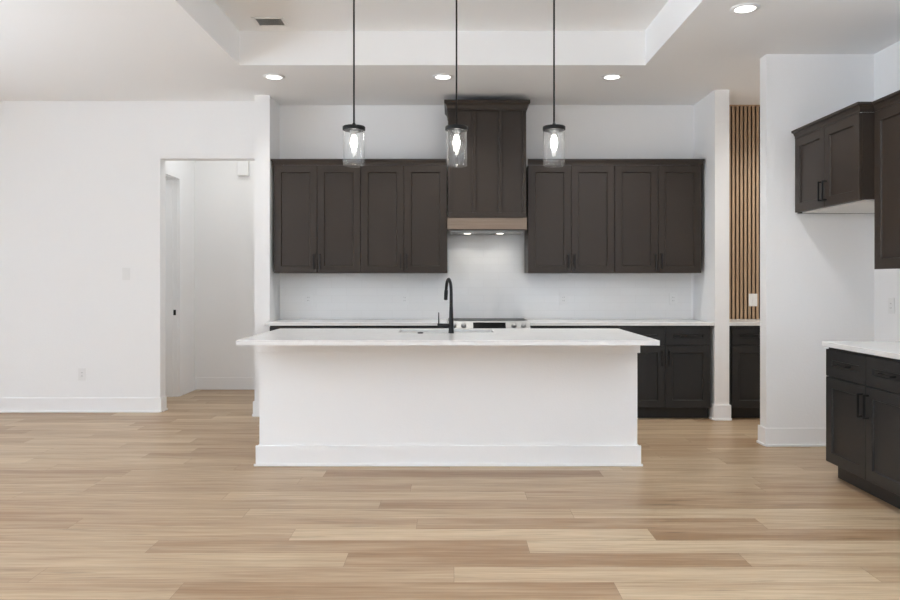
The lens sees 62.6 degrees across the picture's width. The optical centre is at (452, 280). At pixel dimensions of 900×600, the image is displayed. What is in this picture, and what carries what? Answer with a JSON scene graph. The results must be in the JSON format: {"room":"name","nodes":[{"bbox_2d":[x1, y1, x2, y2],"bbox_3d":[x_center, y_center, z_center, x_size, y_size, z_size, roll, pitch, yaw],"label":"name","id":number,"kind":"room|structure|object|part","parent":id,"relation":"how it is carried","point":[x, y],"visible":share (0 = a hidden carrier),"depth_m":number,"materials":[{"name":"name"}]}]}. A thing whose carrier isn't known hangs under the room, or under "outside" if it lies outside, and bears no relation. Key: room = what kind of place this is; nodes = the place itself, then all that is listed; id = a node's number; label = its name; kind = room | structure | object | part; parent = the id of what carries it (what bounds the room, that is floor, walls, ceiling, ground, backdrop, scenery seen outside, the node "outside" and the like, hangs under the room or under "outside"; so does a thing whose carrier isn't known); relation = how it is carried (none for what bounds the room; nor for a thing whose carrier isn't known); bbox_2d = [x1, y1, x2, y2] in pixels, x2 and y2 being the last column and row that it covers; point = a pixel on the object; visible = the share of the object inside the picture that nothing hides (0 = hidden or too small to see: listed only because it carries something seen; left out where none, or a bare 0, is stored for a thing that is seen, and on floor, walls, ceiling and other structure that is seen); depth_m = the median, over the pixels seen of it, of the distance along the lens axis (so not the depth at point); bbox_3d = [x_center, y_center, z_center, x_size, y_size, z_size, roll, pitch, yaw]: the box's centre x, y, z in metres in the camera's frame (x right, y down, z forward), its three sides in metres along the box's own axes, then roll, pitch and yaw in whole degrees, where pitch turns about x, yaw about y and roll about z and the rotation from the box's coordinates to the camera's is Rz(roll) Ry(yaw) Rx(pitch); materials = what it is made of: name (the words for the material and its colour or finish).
{"room":"kitchen","nodes":[
{"label":"kitchen","id":0,"kind":"room"},
{"bbox_2d":[0,101,254,397],"bbox_3d":[-4.192,-0.240,7.315,4.615,3.050,0.130,0,0,0],"label":"wall","id":1,"kind":"structure","parent":0,"point":[82,183],"depth_m":7.25,"materials":[{"name":"white paint"}]},
{"bbox_2d":[78,368,85,379],"bbox_3d":[-3.630,0.913,7.245,0.076,0.120,0.009,0,0,0],"label":"wall outlet","id":2,"kind":"object","parent":1,"relation":"attached to","point":[81,371],"visible":1,"depth_m":7.24,"materials":[{"name":"white plastic"}]},
{"bbox_2d":[0,396,167,412],"bbox_3d":[-4.671,1.214,7.303,3.657,0.142,0.155,0,0,0],"label":"baseboard","id":3,"kind":"structure","parent":1,"relation":"attached to","point":[7,405],"depth_m":7.24,"materials":[{"name":"white paint"}]},
{"bbox_2d":[122,268,129,279],"bbox_3d":[-3.200,-0.069,7.245,0.076,0.120,0.010,0,0,0],"label":"light switch","id":4,"kind":"object","parent":1,"relation":"attached to","point":[125,271],"visible":1,"depth_m":7.24,"materials":[{"name":"white plastic"}]},
{"bbox_2d":[165,161,194,381],"bbox_3d":[-3.125,-0.240,8.075,0.130,3.050,1.390,0,0,0],"label":"wall","id":5,"kind":"structure","parent":0,"point":[187,167],"depth_m":8.56,"materials":[{"name":"white paint"}]},
{"bbox_2d":[165,165,182,396],"bbox_3d":[-3.116,0.030,7.857,0.148,2.510,0.945,0,0,0],"label":"door","id":6,"kind":"structure","parent":5,"relation":"in","point":[173,177],"depth_m":8.22,"materials":[{"name":"white paint"}]},
{"bbox_2d":[195,161,254,376],"bbox_3d":[-3.071,-0.240,8.835,2.658,3.050,0.130,0,0,0],"label":"wall","id":7,"kind":"structure","parent":0,"point":[224,199],"depth_m":8.77,"materials":[{"name":"white paint"}]},
{"bbox_2d":[183,377,254,394],"bbox_3d":[-2.473,1.214,8.010,1.175,0.142,1.520,0,0,0],"label":"baseboard","id":8,"kind":"structure","parent":7,"relation":"attached to","point":[197,383],"depth_m":8.76,"materials":[{"name":"white paint"}]},
{"bbox_2d":[237,161,249,175],"bbox_3d":[-2.480,-1.340,8.742,0.144,0.198,0.055,0,0,0],"label":"box","id":9,"kind":"object","parent":7,"relation":"attached to","point":[243,167],"visible":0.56,"depth_m":8.71,"materials":[{"name":"white plastic"}]},
{"bbox_2d":[255,95,279,400],"bbox_3d":[-1.813,-0.240,7.900,0.143,3.050,1.740,0,0,0],"label":"wall partition","id":10,"kind":"structure","parent":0,"point":[267,110],"depth_m":7.03,"materials":[{"name":"white paint"}]},
{"bbox_2d":[252,401,258,416],"bbox_3d":[-1.823,1.214,7.128,0.173,0.142,0.245,0,0,0],"label":"baseboard","id":11,"kind":"structure","parent":10,"relation":"attached to","point":[255,403],"depth_m":7.02,"materials":[{"name":"white paint"}]},
{"bbox_2d":[0,390,899,599],"bbox_3d":[-1.050,1.345,2.220,11.100,0.120,14.109,0,0,0],"label":"floor","id":12,"kind":"structure","parent":0,"point":[174,503],"depth_m":3.94,"materials":[{"name":"brown wood"}]},
{"bbox_2d":[270,326,358,330],"bbox_3d":[-1.289,0.850,7.128,0.821,0.871,0.615,0,0,0],"label":"base cabinet","id":13,"kind":"object","parent":12,"relation":"on","point":[271,327],"visible":0.02,"depth_m":6.85,"materials":[{"name":"grey paint"}]},
{"bbox_3d":[-1.494,0.510,6.864,0.407,0.165,0.020,0,0,0],"label":"drawer","id":14,"kind":"part","parent":13,"relation":"part of","materials":[{"name":"grey paint"}]},
{"bbox_3d":[-1.083,0.510,6.864,0.407,0.165,0.020,0,0,0],"label":"drawer","id":15,"kind":"part","parent":13,"relation":"part of","materials":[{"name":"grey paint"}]},
{"bbox_2d":[358,326,436,327],"bbox_3d":[-0.467,0.850,7.128,0.821,0.871,0.615,0,0,0],"label":"base cabinet","id":16,"kind":"object","parent":12,"relation":"on","point":[359,326],"visible":0.04,"depth_m":6.87,"materials":[{"name":"grey paint"}]},
{"bbox_2d":[265,319,447,325],"bbox_3d":[-0.897,0.398,7.127,1.686,0.031,0.594,0,0,0],"label":"countertop","id":17,"kind":"structure","parent":16,"relation":"on","point":[280,322],"depth_m":6.83,"materials":[{"name":"white stone"}]},
{"bbox_3d":[-0.672,0.510,6.864,0.407,0.165,0.020,0,0,0],"label":"drawer","id":18,"kind":"part","parent":16,"relation":"part of","materials":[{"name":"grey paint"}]},
{"bbox_3d":[-0.262,0.510,6.864,0.407,0.165,0.020,0,0,0],"label":"drawer","id":19,"kind":"part","parent":16,"relation":"part of","materials":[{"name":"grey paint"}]},
{"bbox_2d":[254,345,642,465],"bbox_3d":[-0.032,0.847,5.495,2.698,0.876,0.739,0,0,0],"label":"kitchen island","id":20,"kind":"object","parent":12,"relation":"on","point":[320,405],"visible":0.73,"depth_m":5.15,"materials":[{"name":"white paint"}]},
{"bbox_2d":[236,328,659,344],"bbox_3d":[-0.033,0.393,5.287,2.687,0.031,1.195,0,0,0],"label":"island countertop","id":21,"kind":"structure","parent":20,"relation":"on","point":[282,336],"depth_m":5.03,"materials":[{"name":"white stone"}]},
{"bbox_2d":[437,278,453,332],"bbox_3d":[-0.053,0.176,5.444,0.122,0.401,0.240,0,0,0],"label":"faucet","id":22,"kind":"object","parent":21,"relation":"on","point":[450,325],"visible":1,"depth_m":5.34,"materials":[{"name":"black metal"}]},
{"bbox_3d":[-0.067,0.324,5.345,0.093,0.036,0.033,0,0,0],"label":"lever","id":23,"kind":"part","parent":22,"relation":"part of","materials":[{"name":"black metal"}]},
{"bbox_3d":[-0.031,0.079,5.437,0.025,0.206,0.212,0,0,-11],"label":"spout","id":24,"kind":"part","parent":22,"relation":"part of","materials":[{"name":"black metal"}]},
{"bbox_3d":[-0.032,1.214,5.481,2.698,0.142,0.709,0,0,0],"label":"baseboard","id":25,"kind":"part","parent":20,"relation":"part of","materials":[{"name":"white paint"}]},
{"bbox_2d":[448,318,529,327],"bbox_3d":[0.330,0.828,7.087,0.760,0.914,0.676,0,0,0],"label":"range","id":26,"kind":"object","parent":12,"relation":"on","point":[458,322],"visible":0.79,"depth_m":6.82,"materials":[{"name":"silver metal"}]},
{"bbox_2d":[448,318,527,320],"bbox_3d":[0.330,0.381,7.150,0.758,0.016,0.540,0,0,0],"label":"cooktop","id":27,"kind":"object","parent":26,"relation":"in","point":[455,319],"depth_m":7.17,"materials":[{"name":"grey glass"}]},
{"bbox_2d":[530,326,618,328],"bbox_3d":[1.127,0.850,7.128,0.821,0.871,0.615,0,0,0],"label":"base cabinet","id":28,"kind":"object","parent":12,"relation":"on","point":[530,326],"visible":0.02,"depth_m":6.87,"materials":[{"name":"grey paint"}]},
{"bbox_3d":[0.921,0.510,6.864,0.407,0.165,0.020,0,0,0],"label":"drawer","id":29,"kind":"part","parent":28,"relation":"part of","materials":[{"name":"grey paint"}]},
{"bbox_3d":[1.333,0.510,6.864,0.407,0.165,0.020,0,0,0],"label":"drawer","id":30,"kind":"part","parent":28,"relation":"part of","materials":[{"name":"grey paint"}]},
{"bbox_2d":[618,326,709,417],"bbox_3d":[1.969,0.850,7.128,0.845,0.871,0.615,0,0,0],"label":"base cabinet","id":31,"kind":"object","parent":12,"relation":"on","point":[673,375],"visible":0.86,"depth_m":6.86,"materials":[{"name":"grey paint"}]},
{"bbox_2d":[526,319,713,325],"bbox_3d":[1.564,0.398,7.127,1.700,0.031,0.594,0,0,0],"label":"countertop","id":32,"kind":"structure","parent":31,"relation":"on","point":[533,322],"depth_m":6.83,"materials":[{"name":"white stone"}]},
{"bbox_3d":[1.756,0.510,6.864,0.415,0.165,0.020,0,0,0],"label":"drawer","id":33,"kind":"part","parent":31,"relation":"part of","materials":[{"name":"grey paint"}]},
{"bbox_3d":[1.756,0.886,6.864,0.415,0.574,0.020,0,0,0],"label":"door","id":34,"kind":"part","parent":31,"relation":"part of","materials":[{"name":"grey paint"}]},
{"bbox_3d":[2.175,0.510,6.864,0.415,0.165,0.020,0,0,0],"label":"drawer","id":35,"kind":"part","parent":31,"relation":"part of","materials":[{"name":"grey paint"}]},
{"bbox_3d":[2.175,0.886,6.864,0.415,0.574,0.020,0,0,0],"label":"door","id":36,"kind":"part","parent":31,"relation":"part of","materials":[{"name":"grey paint"}]},
{"bbox_2d":[729,326,759,417],"bbox_3d":[2.880,0.850,7.128,0.649,0.871,0.615,0,0,0],"label":"base cabinet","id":37,"kind":"object","parent":12,"relation":"on","point":[744,341],"visible":0.22,"depth_m":6.87,"materials":[{"name":"grey paint"}]},
{"bbox_3d":[2.895,0.510,6.864,0.616,0.165,0.020,0,0,0],"label":"drawer","id":38,"kind":"part","parent":37,"relation":"part of","materials":[{"name":"grey paint"}]},
{"bbox_3d":[2.895,0.886,6.864,0.616,0.574,0.020,0,0,0],"label":"door","id":39,"kind":"part","parent":37,"relation":"part of","materials":[{"name":"grey paint"}]},
{"bbox_2d":[826,347,899,508],"bbox_3d":[2.755,0.857,4.370,0.707,0.857,0.932,0,0,0],"label":"base cabinet","id":40,"kind":"object","parent":12,"relation":"on","point":[863,390],"visible":1,"depth_m":4.38,"materials":[{"name":"grey paint"}]},
{"bbox_3d":[2.418,0.529,4.601,0.034,0.011,0.143,0,0,0],"label":"handle","id":41,"kind":"part","parent":40,"relation":"part of","materials":[{"name":"black metal"}]},
{"bbox_3d":[2.445,0.897,4.601,0.020,0.551,0.461,0,0,0],"label":"door","id":42,"kind":"part","parent":40,"relation":"part of","materials":[{"name":"grey paint"}]},
{"bbox_3d":[2.445,0.529,4.601,0.020,0.174,0.461,0,0,0],"label":"drawer","id":43,"kind":"part","parent":40,"relation":"part of","materials":[{"name":"grey paint"}]},
{"bbox_3d":[2.418,0.739,4.401,0.034,0.143,0.011,0,0,0],"label":"handle","id":44,"kind":"part","parent":40,"relation":"part of","materials":[{"name":"black metal"}]},
{"bbox_3d":[2.418,0.739,4.337,0.034,0.143,0.011,0,0,0],"label":"handle","id":45,"kind":"part","parent":40,"relation":"part of","materials":[{"name":"black metal"}]},
{"bbox_3d":[2.445,0.529,4.136,0.020,0.174,0.461,0,0,0],"label":"drawer","id":46,"kind":"part","parent":40,"relation":"part of","materials":[{"name":"grey paint"}]},
{"bbox_3d":[2.445,0.897,4.136,0.020,0.551,0.461,0,0,0],"label":"door","id":47,"kind":"part","parent":40,"relation":"part of","materials":[{"name":"grey paint"}]},
{"bbox_3d":[2.418,0.529,4.136,0.034,0.011,0.143,0,0,0],"label":"handle","id":48,"kind":"part","parent":40,"relation":"part of","materials":[{"name":"black metal"}]},
{"bbox_3d":[2.755,0.856,3.437,0.707,0.857,0.932,0,0,0],"label":"base cabinet","id":49,"kind":"object","parent":12,"relation":"on","visible":0},
{"bbox_2d":[822,341,899,359],"bbox_3d":[2.760,0.410,3.891,0.693,0.031,1.902,0,0,0],"label":"countertop","id":50,"kind":"structure","parent":49,"relation":"on","point":[889,349],"depth_m":4.49,"materials":[{"name":"white stone"}]},
{"bbox_2d":[0,0,899,104],"bbox_3d":[-1.050,-1.965,2.250,11.100,0.400,13.700,0,0,0],"label":"ceiling","id":51,"kind":"structure","parent":0,"point":[666,52],"depth_m":6.04,"materials":[{"name":"white paint"}]},
{"bbox_2d":[251,17,288,26],"bbox_3d":[-1.440,-2.040,5.825,0.250,0.008,0.200,0,0,0],"label":"ceiling vent","id":52,"kind":"object","parent":51,"relation":"in","point":[259,21],"visible":1,"depth_m":5.83,"materials":[{"name":"white plastic"}]},
{"bbox_2d":[263,74,284,79],"bbox_3d":[-1.544,-1.760,6.385,0.184,0.008,0.184,0,0,0],"label":"recessed light","id":53,"kind":"object","parent":51,"relation":"in","point":[268,76],"visible":1,"depth_m":6.36,"materials":[{"name":"white plastic"}]},
{"bbox_2d":[343,0,364,166],"bbox_3d":[-0.696,-1.427,5.200,0.159,1.235,0.159,0,0,21],"label":"pendant lamp","id":54,"kind":"object","parent":51,"relation":"hanging from","point":[353,128],"visible":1,"depth_m":5.20,"materials":[{"name":"black metal"}]},
{"bbox_2d":[349,130,357,151],"bbox_3d":[-0.696,-0.981,5.200,0.064,0.152,0.064,0,0,0],"label":"bulb","id":55,"kind":"object","parent":54,"relation":"attached to","point":[353,142],"depth_m":5.18,"materials":[{"name":"white glass"}]},
{"bbox_3d":[-0.696,-1.558,5.200,0.012,0.927,0.012,0,0,0],"label":"rod","id":56,"kind":"part","parent":54,"relation":"part of","materials":[{"name":"black metal"}]},
{"bbox_2d":[432,74,453,79],"bbox_3d":[-0.086,-1.760,6.385,0.184,0.008,0.184,0,0,0],"label":"recessed light","id":57,"kind":"object","parent":51,"relation":"in","point":[436,76],"visible":1,"depth_m":6.36,"materials":[{"name":"white plastic"}]},
{"bbox_2d":[445,0,467,166],"bbox_3d":[0.025,-1.427,5.200,0.159,1.235,0.159,0,0,21],"label":"pendant lamp","id":58,"kind":"object","parent":51,"relation":"hanging from","point":[456,128],"visible":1,"depth_m":5.19,"materials":[{"name":"black metal"}]},
{"bbox_2d":[452,130,460,151],"bbox_3d":[0.025,-0.981,5.200,0.064,0.152,0.064,0,0,0],"label":"bulb","id":59,"kind":"object","parent":58,"relation":"attached to","point":[456,142],"depth_m":5.18,"materials":[{"name":"white glass"}]},
{"bbox_3d":[0.025,-1.558,5.200,0.012,0.927,0.012,0,0,0],"label":"rod","id":60,"kind":"part","parent":58,"relation":"part of","materials":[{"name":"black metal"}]},
{"bbox_2d":[543,0,564,166],"bbox_3d":[0.710,-1.427,5.200,0.159,1.235,0.159,0,0,21],"label":"pendant lamp","id":61,"kind":"object","parent":51,"relation":"hanging from","point":[554,128],"visible":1,"depth_m":5.20,"materials":[{"name":"black metal"}]},
{"bbox_3d":[0.710,-1.558,5.200,0.012,0.927,0.012,0,0,0],"label":"rod","id":62,"kind":"part","parent":61,"relation":"part of","materials":[{"name":"black metal"}]},
{"bbox_2d":[550,130,558,151],"bbox_3d":[0.710,-0.981,5.200,0.064,0.152,0.064,0,0,0],"label":"bulb","id":63,"kind":"object","parent":61,"relation":"attached to","point":[554,142],"depth_m":5.18,"materials":[{"name":"white glass"}]},
{"bbox_2d":[601,74,622,79],"bbox_3d":[1.372,-1.760,6.385,0.184,0.008,0.184,0,0,0],"label":"recessed light","id":64,"kind":"object","parent":51,"relation":"in","point":[607,76],"visible":1,"depth_m":6.36,"materials":[{"name":"white plastic"}]},
{"bbox_2d":[730,3,759,13],"bbox_3d":[1.888,-1.760,4.784,0.184,0.008,0.184,0,0,0],"label":"recessed light","id":65,"kind":"object","parent":51,"relation":"in","point":[743,8],"visible":1,"depth_m":4.78,"materials":[{"name":"white plastic"}]},
{"bbox_2d":[280,105,692,323],"bbox_3d":[1.279,-0.240,7.502,6.042,3.050,0.130,0,0,0],"label":"wall","id":66,"kind":"structure","parent":0,"point":[306,131],"depth_m":7.44,"materials":[{"name":"white paint"}]},
{"bbox_2d":[274,165,360,272],"bbox_3d":[-1.300,-0.593,7.240,0.829,1.033,0.390,0,0,0],"label":"upper cabinet","id":67,"kind":"object","parent":66,"relation":"attached to","point":[317,208],"visible":1,"depth_m":7.09,"materials":[{"name":"brown paint"}]},
{"bbox_3d":[-1.507,-0.592,7.089,0.410,1.032,0.020,0,0,0],"label":"door","id":68,"kind":"part","parent":67,"relation":"part of","materials":[{"name":"brown paint"}]},
{"bbox_3d":[-1.093,-0.592,7.089,0.410,1.032,0.020,0,0,0],"label":"door","id":69,"kind":"part","parent":67,"relation":"part of","materials":[{"name":"brown paint"}]},
{"bbox_2d":[271,159,446,165],"bbox_3d":[-0.898,-1.137,7.239,1.686,0.056,0.356,0,0,0],"label":"crown molding","id":70,"kind":"structure","parent":67,"relation":"on","point":[274,161],"depth_m":7.07,"materials":[{"name":"brown paint"}]},
{"bbox_2d":[361,165,446,272],"bbox_3d":[-0.470,-0.593,7.240,0.829,1.033,0.390,0,0,0],"label":"upper cabinet","id":71,"kind":"object","parent":66,"relation":"attached to","point":[404,207],"visible":1,"depth_m":7.09,"materials":[{"name":"brown paint"}]},
{"bbox_3d":[-0.677,-0.592,7.089,0.410,1.032,0.020,0,0,0],"label":"door","id":72,"kind":"part","parent":71,"relation":"part of","materials":[{"name":"brown paint"}]},
{"bbox_3d":[-0.263,-0.592,7.089,0.410,1.032,0.020,0,0,0],"label":"door","id":73,"kind":"part","parent":71,"relation":"part of","materials":[{"name":"brown paint"}]},
{"bbox_2d":[280,235,690,318],"bbox_3d":[0.324,-0.038,7.431,4.128,0.838,0.010,0,0,0],"label":"tile backsplash","id":74,"kind":"structure","parent":66,"relation":"attached to","point":[487,277],"depth_m":7.43,"materials":[{"name":"white tile"}]},
{"bbox_2d":[305,293,311,304],"bbox_3d":[-1.450,0.180,7.421,0.076,0.120,0.009,0,0,0],"label":"wall outlet","id":75,"kind":"object","parent":74,"relation":"attached to","point":[308,296],"visible":1,"depth_m":7.42,"materials":[{"name":"white plastic"}]},
{"bbox_2d":[401,293,407,304],"bbox_3d":[-0.485,0.180,7.421,0.076,0.120,0.009,0,0,0],"label":"wall outlet","id":76,"kind":"object","parent":74,"relation":"attached to","point":[404,296],"visible":1,"depth_m":7.42,"materials":[{"name":"white plastic"}]},
{"bbox_2d":[560,293,566,304],"bbox_3d":[1.108,0.180,7.421,0.076,0.120,0.009,0,0,0],"label":"wall outlet","id":77,"kind":"object","parent":74,"relation":"attached to","point":[563,296],"visible":1,"depth_m":7.42,"materials":[{"name":"white plastic"}]},
{"bbox_2d":[669,293,676,304],"bbox_3d":[2.208,0.180,7.421,0.076,0.120,0.009,0,0,0],"label":"wall outlet","id":78,"kind":"object","parent":74,"relation":"attached to","point":[672,296],"visible":1,"depth_m":7.42,"materials":[{"name":"white plastic"}]},
{"bbox_2d":[444,100,529,234],"bbox_3d":[0.322,-1.082,7.188,0.809,1.240,0.494,0,0,0],"label":"range hood","id":79,"kind":"object","parent":66,"relation":"attached to","point":[487,194],"visible":1,"depth_m":7.00,"materials":[{"name":"brown paint"}]},
{"bbox_3d":[0.322,-1.656,7.188,0.809,0.092,0.494,0,0,0],"label":"hood crown","id":80,"kind":"part","parent":79,"relation":"part of","materials":[{"name":"brown paint"}]},
{"bbox_3d":[0.322,-0.544,6.987,0.755,0.134,0.056,0,0,0],"label":"band trim","id":81,"kind":"part","parent":79,"relation":"part of","materials":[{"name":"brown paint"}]},
{"bbox_2d":[524,165,613,272],"bbox_3d":[1.132,-0.593,7.240,0.829,1.033,0.390,0,0,0],"label":"upper cabinet","id":82,"kind":"object","parent":66,"relation":"attached to","point":[570,208],"visible":1,"depth_m":7.09,"materials":[{"name":"brown paint"}]},
{"bbox_3d":[0.925,-0.592,7.089,0.410,1.032,0.020,0,0,0],"label":"door","id":83,"kind":"part","parent":82,"relation":"part of","materials":[{"name":"brown paint"}]},
{"bbox_3d":[1.162,-0.189,7.062,0.011,0.143,0.034,0,0,0],"label":"handle","id":84,"kind":"part","parent":82,"relation":"part of","materials":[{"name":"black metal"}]},
{"bbox_3d":[1.339,-0.592,7.089,0.410,1.032,0.020,0,0,0],"label":"door","id":85,"kind":"part","parent":82,"relation":"part of","materials":[{"name":"brown paint"}]},
{"bbox_2d":[614,165,700,272],"bbox_3d":[1.963,-0.593,7.240,0.829,1.033,0.390,0,0,0],"label":"upper cabinet","id":86,"kind":"object","parent":66,"relation":"attached to","point":[657,208],"visible":1,"depth_m":7.09,"materials":[{"name":"brown paint"}]},
{"bbox_2d":[528,159,704,165],"bbox_3d":[1.560,-1.137,7.239,1.688,0.056,0.356,0,0,0],"label":"crown molding","id":87,"kind":"structure","parent":86,"relation":"on","point":[530,161],"depth_m":7.07,"materials":[{"name":"brown paint"}]},
{"bbox_3d":[1.756,-0.592,7.089,0.410,1.032,0.020,0,0,0],"label":"door","id":88,"kind":"part","parent":86,"relation":"part of","materials":[{"name":"brown paint"}]},
{"bbox_3d":[1.933,-0.189,7.062,0.011,0.143,0.034,0,0,0],"label":"handle","id":89,"kind":"part","parent":86,"relation":"part of","materials":[{"name":"black metal"}]},
{"bbox_3d":[1.993,-0.189,7.062,0.011,0.143,0.034,0,0,0],"label":"handle","id":90,"kind":"part","parent":86,"relation":"part of","materials":[{"name":"black metal"}]},
{"bbox_3d":[2.170,-0.592,7.089,0.410,1.032,0.020,0,0,0],"label":"door","id":91,"kind":"part","parent":86,"relation":"part of","materials":[{"name":"brown paint"}]},
{"bbox_2d":[729,105,759,318],"bbox_3d":[3.425,-0.692,7.422,1.746,2.145,0.028,0,0,0],"label":"panel","id":92,"kind":"object","parent":66,"relation":"attached to","point":[744,120],"visible":0.12,"depth_m":7.41,"materials":[{"name":"brown wood"}]},
{"bbox_2d":[749,294,756,305],"bbox_3d":[3.002,0.190,7.405,0.085,0.125,0.010,0,0,0],"label":"light switch","id":93,"kind":"object","parent":92,"relation":"attached to","point":[752,297],"visible":1,"depth_m":7.40,"materials":[{"name":"white plastic"}]},
{"bbox_2d":[693,90,728,416],"bbox_3d":[2.483,-0.240,7.133,0.133,3.050,0.607,0,0,0],"label":"wall","id":94,"kind":"structure","parent":0,"point":[711,113],"depth_m":6.83,"materials":[{"name":"white paint"}]},
{"bbox_2d":[709,403,731,420],"bbox_3d":[2.483,1.214,6.865,0.183,0.142,0.120,0,0,0],"label":"baseboard","id":95,"kind":"structure","parent":94,"relation":"attached to","point":[717,412],"depth_m":6.82,"materials":[{"name":"white paint"}]},
{"bbox_2d":[760,54,873,427],"bbox_3d":[3.370,-0.240,5.820,1.860,3.050,0.120,0,0,0],"label":"wall","id":96,"kind":"structure","parent":0,"point":[817,270],"depth_m":5.76,"materials":[{"name":"white paint"}]},
{"bbox_2d":[756,425,825,446],"bbox_3d":[2.848,1.214,5.814,0.865,0.142,0.159,0,0,0],"label":"baseboard","id":97,"kind":"structure","parent":96,"relation":"attached to","point":[768,437],"depth_m":5.75,"materials":[{"name":"white paint"}]},
{"bbox_2d":[874,41,899,340],"bbox_3d":[3.260,-0.240,0.630,0.300,3.050,10.260,0,0,0],"label":"wall","id":98,"kind":"structure","parent":0,"point":[887,60],"depth_m":5.60,"materials":[{"name":"white paint"}]},
{"bbox_2d":[795,112,873,213],"bbox_3d":[2.951,-0.814,5.300,0.653,0.579,0.914,0,0,0],"label":"upper cabinet","id":99,"kind":"object","parent":98,"relation":"attached to","point":[834,163],"visible":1,"depth_m":5.17,"materials":[{"name":"brown paint"}]},
{"bbox_3d":[2.669,-0.817,5.528,0.020,0.570,0.452,0,0,0],"label":"door","id":100,"kind":"part","parent":99,"relation":"part of","materials":[{"name":"brown paint"}]},
{"bbox_3d":[2.642,-0.644,5.330,0.034,0.143,0.011,0,0,0],"label":"handle","id":101,"kind":"part","parent":99,"relation":"part of","materials":[{"name":"black metal"}]},
{"bbox_3d":[2.642,-0.644,5.270,0.034,0.143,0.011,0,0,0],"label":"handle","id":102,"kind":"part","parent":99,"relation":"part of","materials":[{"name":"black metal"}]},
{"bbox_3d":[2.979,-0.530,5.747,0.598,0.012,0.020,0,0,0],"label":"rail","id":103,"kind":"part","parent":99,"relation":"part of","materials":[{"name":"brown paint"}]},
{"bbox_3d":[2.669,-0.817,5.072,0.020,0.570,0.452,0,0,0],"label":"door","id":104,"kind":"part","parent":99,"relation":"part of","materials":[{"name":"brown paint"}]},
{"bbox_2d":[791,90,899,138],"bbox_3d":[2.696,-1.135,4.383,0.127,0.062,2.746,0,0,0],"label":"crown molding","id":105,"kind":"structure","parent":99,"relation":"on","point":[891,99],"depth_m":4.95,"materials":[{"name":"brown paint"}]},
{"bbox_2d":[874,102,899,268],"bbox_3d":[2.913,-0.590,4.380,0.390,1.026,0.913,0,0,0],"label":"upper cabinet","id":106,"kind":"object","parent":98,"relation":"attached to","point":[886,120],"visible":1,"depth_m":4.72,"materials":[{"name":"brown paint"}]},
{"bbox_2d":[888,298,894,313],"bbox_3d":[3.275,0.185,5.530,0.009,0.120,0.076,0,0,0],"label":"wall outlet","id":107,"kind":"object","parent":98,"relation":"attached to","point":[891,301],"visible":1,"depth_m":5.52,"materials":[{"name":"white plastic"}]},
{"bbox_3d":[3.610,0.849,7.128,0.799,0.871,0.615,0,0,0],"label":"base cabinet","id":108,"kind":"object","parent":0,"visible":0},
{"bbox_2d":[729,319,759,325],"bbox_3d":[3.425,0.398,7.119,1.744,0.031,0.577,0,0,0],"label":"countertop","id":109,"kind":"structure","parent":108,"relation":"on","point":[732,322],"depth_m":6.83,"materials":[{"name":"white stone"}]}
]}

